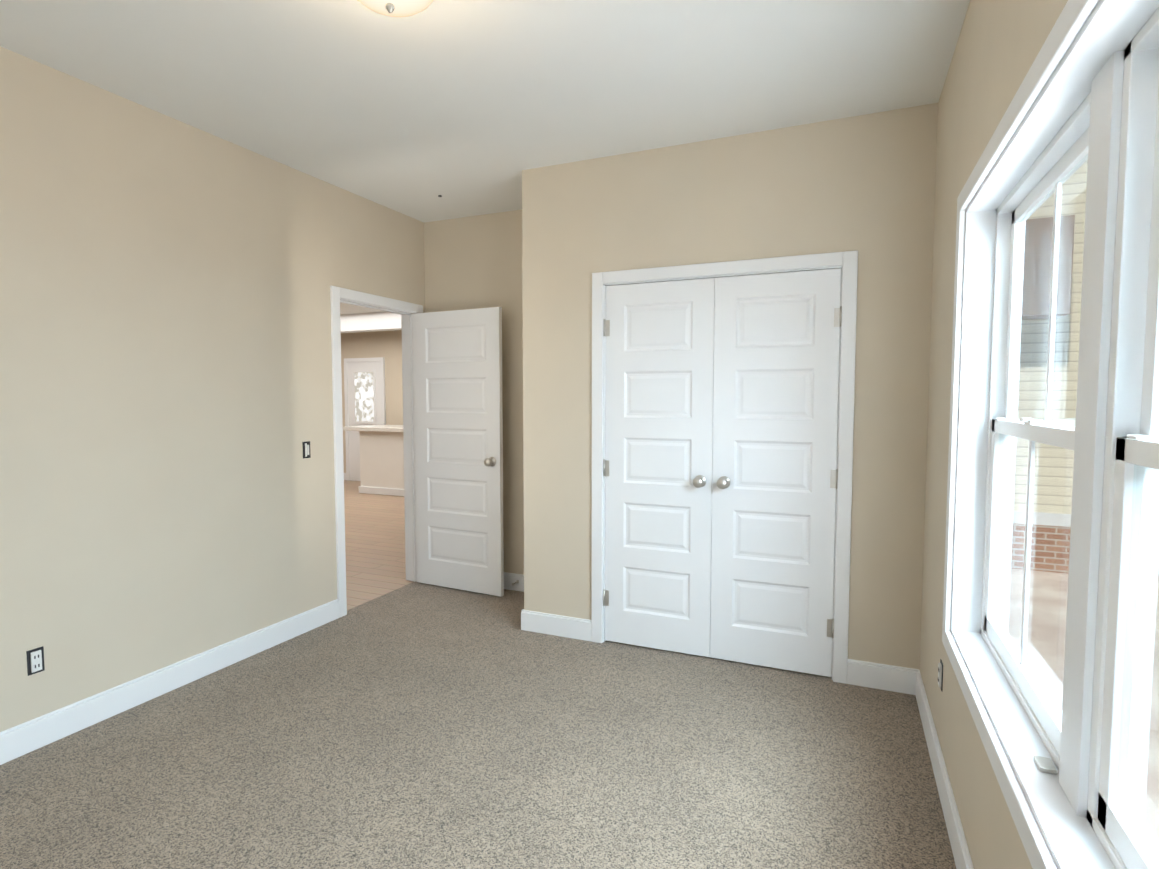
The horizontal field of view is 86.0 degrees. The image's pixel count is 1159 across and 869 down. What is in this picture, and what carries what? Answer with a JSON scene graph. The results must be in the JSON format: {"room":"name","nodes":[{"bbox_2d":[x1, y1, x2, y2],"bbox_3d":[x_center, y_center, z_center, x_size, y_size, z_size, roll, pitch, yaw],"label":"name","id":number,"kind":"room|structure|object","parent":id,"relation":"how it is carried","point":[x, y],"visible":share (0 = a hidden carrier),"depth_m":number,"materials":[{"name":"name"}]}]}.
{"room":"empty bedroom","nodes":[
{"label":"empty bedroom","id":0,"kind":"room"},
{"bbox_2d":[0,46,424,731],"bbox_3d":[-2.076,-0.126,2.847,0.128,2.740,4.537,1,4,23],"label":"wall","id":1,"kind":"structure","parent":0,"point":[166,410],"depth_m":2.91,"materials":[{"name":"paint"}]},
{"bbox_2d":[26,646,44,675],"bbox_3d":[-2.184,0.911,2.497,0.012,0.100,0.056,1,4,23],"label":"outlet","id":2,"kind":"object","parent":1,"relation":"attached to","point":[35,661],"visible":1,"depth_m":2.49,"materials":[{"name":"white plastic"}]},
{"bbox_2d":[0,599,338,764],"bbox_3d":[-2.206,1.207,2.458,0.016,0.124,3.339,1,4,23],"label":"baseboard","id":3,"kind":"structure","parent":1,"relation":"attached to","point":[22,739],"depth_m":2.90,"materials":[{"name":"white wood"}]},
{"bbox_2d":[330,286,422,617],"bbox_3d":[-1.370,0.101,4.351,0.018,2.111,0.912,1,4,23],"label":"door frame","id":4,"kind":"structure","parent":1,"relation":"attached to","point":[337,294],"depth_m":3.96,"materials":[{"name":"white wood"}]},
{"bbox_2d":[401,314,406,579],"bbox_3d":[-1.497,0.098,4.405,0.018,2.111,0.912,1,4,23],"label":"door frame","id":5,"kind":"structure","parent":1,"relation":"attached to","point":[404,446],"depth_m":4.76,"materials":[{"name":"white wood"}]},
{"bbox_2d":[413,307,503,596],"bbox_3d":[-0.894,0.124,4.493,0.764,2.024,0.179,1,4,23],"label":"door leaf","id":6,"kind":"structure","parent":1,"relation":"in","point":[458,425],"depth_m":4.49,"materials":[{"name":"white wood"}]},
{"bbox_2d":[341,330,402,472],"bbox_3d":[-3.277,-0.567,10.372,8.000,2.740,0.120,1,4,23],"label":"wall","id":7,"kind":"structure","parent":0,"point":[387,345],"depth_m":10.23,"materials":[{"name":"paint"}]},
{"bbox_2d":[344,357,385,480],"bbox_3d":[-3.603,-0.241,10.443,0.840,2.080,0.039,1,4,23],"label":"hall door","id":8,"kind":"structure","parent":7,"relation":"in","point":[364,390],"depth_m":10.44,"materials":[{"name":"white wood"}]},
{"bbox_2d":[424,210,523,574],"bbox_3d":[0.441,-0.204,4.171,3.477,2.740,0.120,1,4,23],"label":"wall","id":9,"kind":"structure","parent":0,"point":[472,262],"depth_m":4.53,"materials":[{"name":"paint"}]},
{"bbox_2d":[504,572,523,591],"bbox_3d":[-0.631,1.080,4.630,1.203,0.124,0.016,1,4,23],"label":"baseboard","id":10,"kind":"structure","parent":9,"relation":"attached to","point":[510,579],"depth_m":4.56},
{"bbox_2d":[0,581,955,868],"bbox_3d":[-0.516,1.310,2.263,3.372,0.060,4.297,1,4,23],"label":"floor","id":11,"kind":"structure","parent":0,"point":[416,725],"depth_m":2.39,"materials":[{"name":"beige carpet"}]},
{"bbox_2d":[0,0,969,313],"bbox_3d":[-3.117,-1.730,5.938,11.477,0.100,9.570,1,4,23],"label":"ceiling","id":12,"kind":"structure","parent":0,"point":[464,108],"depth_m":2.54,"materials":[{"name":"paint"}]},
{"bbox_2d":[357,0,432,16],"bbox_3d":[-0.568,-1.352,1.859,0.386,0.176,0.386,1,4,23],"label":"ceiling light","id":13,"kind":"object","parent":12,"relation":"hanging from","point":[399,8],"visible":1,"depth_m":1.88,"materials":[{"name":"white glass"}]},
{"bbox_2d":[522,103,937,669],"bbox_3d":[0.771,-0.170,3.603,2.124,2.740,0.667,1,4,23],"label":"wall","id":14,"kind":"structure","parent":0,"point":[864,185],"depth_m":3.10,"materials":[{"name":"paint"}]},
{"bbox_2d":[521,610,591,640],"bbox_3d":[-0.141,1.134,3.698,0.464,0.124,0.016,1,4,23],"label":"baseboard","id":15,"kind":"structure","parent":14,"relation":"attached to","point":[559,625],"depth_m":3.69,"materials":[{"name":"white wood"}]},
{"bbox_2d":[592,250,857,683],"bbox_3d":[0.713,0.162,3.315,1.362,2.111,0.184,1,4,23],"label":"double door","id":16,"kind":"structure","parent":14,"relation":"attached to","point":[759,273],"depth_m":3.26,"materials":[{"name":"white wood"}]},
{"bbox_2d":[847,659,919,694],"bbox_3d":[1.469,1.175,3.011,0.314,0.124,0.016,1,4,23],"label":"baseboard","id":17,"kind":"structure","parent":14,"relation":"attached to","point":[899,679],"depth_m":3.01,"materials":[{"name":"white wood"}]},
{"bbox_2d":[920,0,1067,868],"bbox_3d":[1.080,-0.043,1.436,0.150,2.740,4.417,1,4,23],"label":"wall","id":18,"kind":"structure","parent":0,"point":[999,44],"depth_m":2.09,"materials":[{"name":"paint"}]},
{"bbox_2d":[938,659,942,690],"bbox_3d":[1.344,0.897,2.317,0.012,0.100,0.056,1,4,23],"label":"outlet","id":19,"kind":"object","parent":18,"relation":"attached to","point":[940,674],"visible":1,"depth_m":2.30,"materials":[{"name":"white plastic"}]},
{"bbox_2d":[915,671,973,868],"bbox_3d":[0.893,1.276,1.287,0.016,0.124,3.614,1,4,23],"label":"baseboard","id":20,"kind":"structure","parent":18,"relation":"attached to","point":[960,850],"depth_m":2.13,"materials":[{"name":"white wood"}]},
{"bbox_2d":[942,0,1098,868],"bbox_3d":[0.898,0.019,1.225,0.018,1.554,2.054,1,4,23],"label":"window frame","id":21,"kind":"structure","parent":18,"relation":"in","point":[1070,22],"depth_m":1.53,"materials":[{"name":"white wood"}]},
{"bbox_2d":[951,0,1158,868],"bbox_3d":[0.945,0.020,1.205,0.085,1.440,1.940,1,4,23],"label":"window frame","id":22,"kind":"structure","parent":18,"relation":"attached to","point":[1092,61],"depth_m":1.22,"materials":[{"name":"white wood"}]},
{"bbox_2d":[980,7,1158,868],"bbox_3d":[1.016,0.022,1.175,0.081,1.440,1.940,1,4,23],"label":"window","id":23,"kind":"structure","parent":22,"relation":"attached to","point":[1127,606],"depth_m":1.12,"materials":[{"name":"plastic"}]},
{"label":"outside","id":24,"kind":"structure","parent":0,"visible":0},
{"bbox_2d":[340,311,401,332],"bbox_3d":[-3.406,-1.773,9.845,7.880,0.270,0.220,1,4,23],"label":"ceiling beam","id":25,"kind":"structure","parent":24,"point":[370,322],"depth_m":9.67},
{"bbox_2d":[344,480,412,609],"bbox_3d":[-4.428,1.005,7.514,7.955,0.056,8.000,1,4,23],"label":"hall floor","id":26,"kind":"structure","parent":24,"point":[375,543],"depth_m":6.01,"materials":[{"name":"brown wood"}]},
{"bbox_2d":[359,433,403,495],"bbox_3d":[-2.192,0.411,9.148,2.080,0.930,0.720,1,4,23],"label":"kitchen island","id":27,"kind":"object","parent":26,"relation":"on","point":[381,459],"depth_m":9.07,"materials":[{"name":"paint"}]},
{"bbox_2d":[343,425,402,432],"bbox_3d":[-2.275,-0.083,9.155,2.380,0.054,0.860,1,4,23],"label":"island countertop","id":28,"kind":"structure","parent":27,"relation":"on","point":[366,428],"depth_m":9.05,"materials":[{"name":"white stone"}]},
{"bbox_2d":[1008,569,1158,849],"bbox_3d":[18.944,1.860,5.194,29.850,0.100,36.000,1,4,23],"label":"ground","id":29,"kind":"structure","parent":24,"point":[1053,647],"depth_m":5.40,"materials":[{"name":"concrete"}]},
{"bbox_2d":[1011,160,1158,581],"bbox_3d":[10.662,-1.800,5.254,14.300,7.200,1.200,1,4,23],"label":"house","id":30,"kind":"structure","parent":29,"relation":"on","point":[1046,505],"depth_m":7.44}
]}

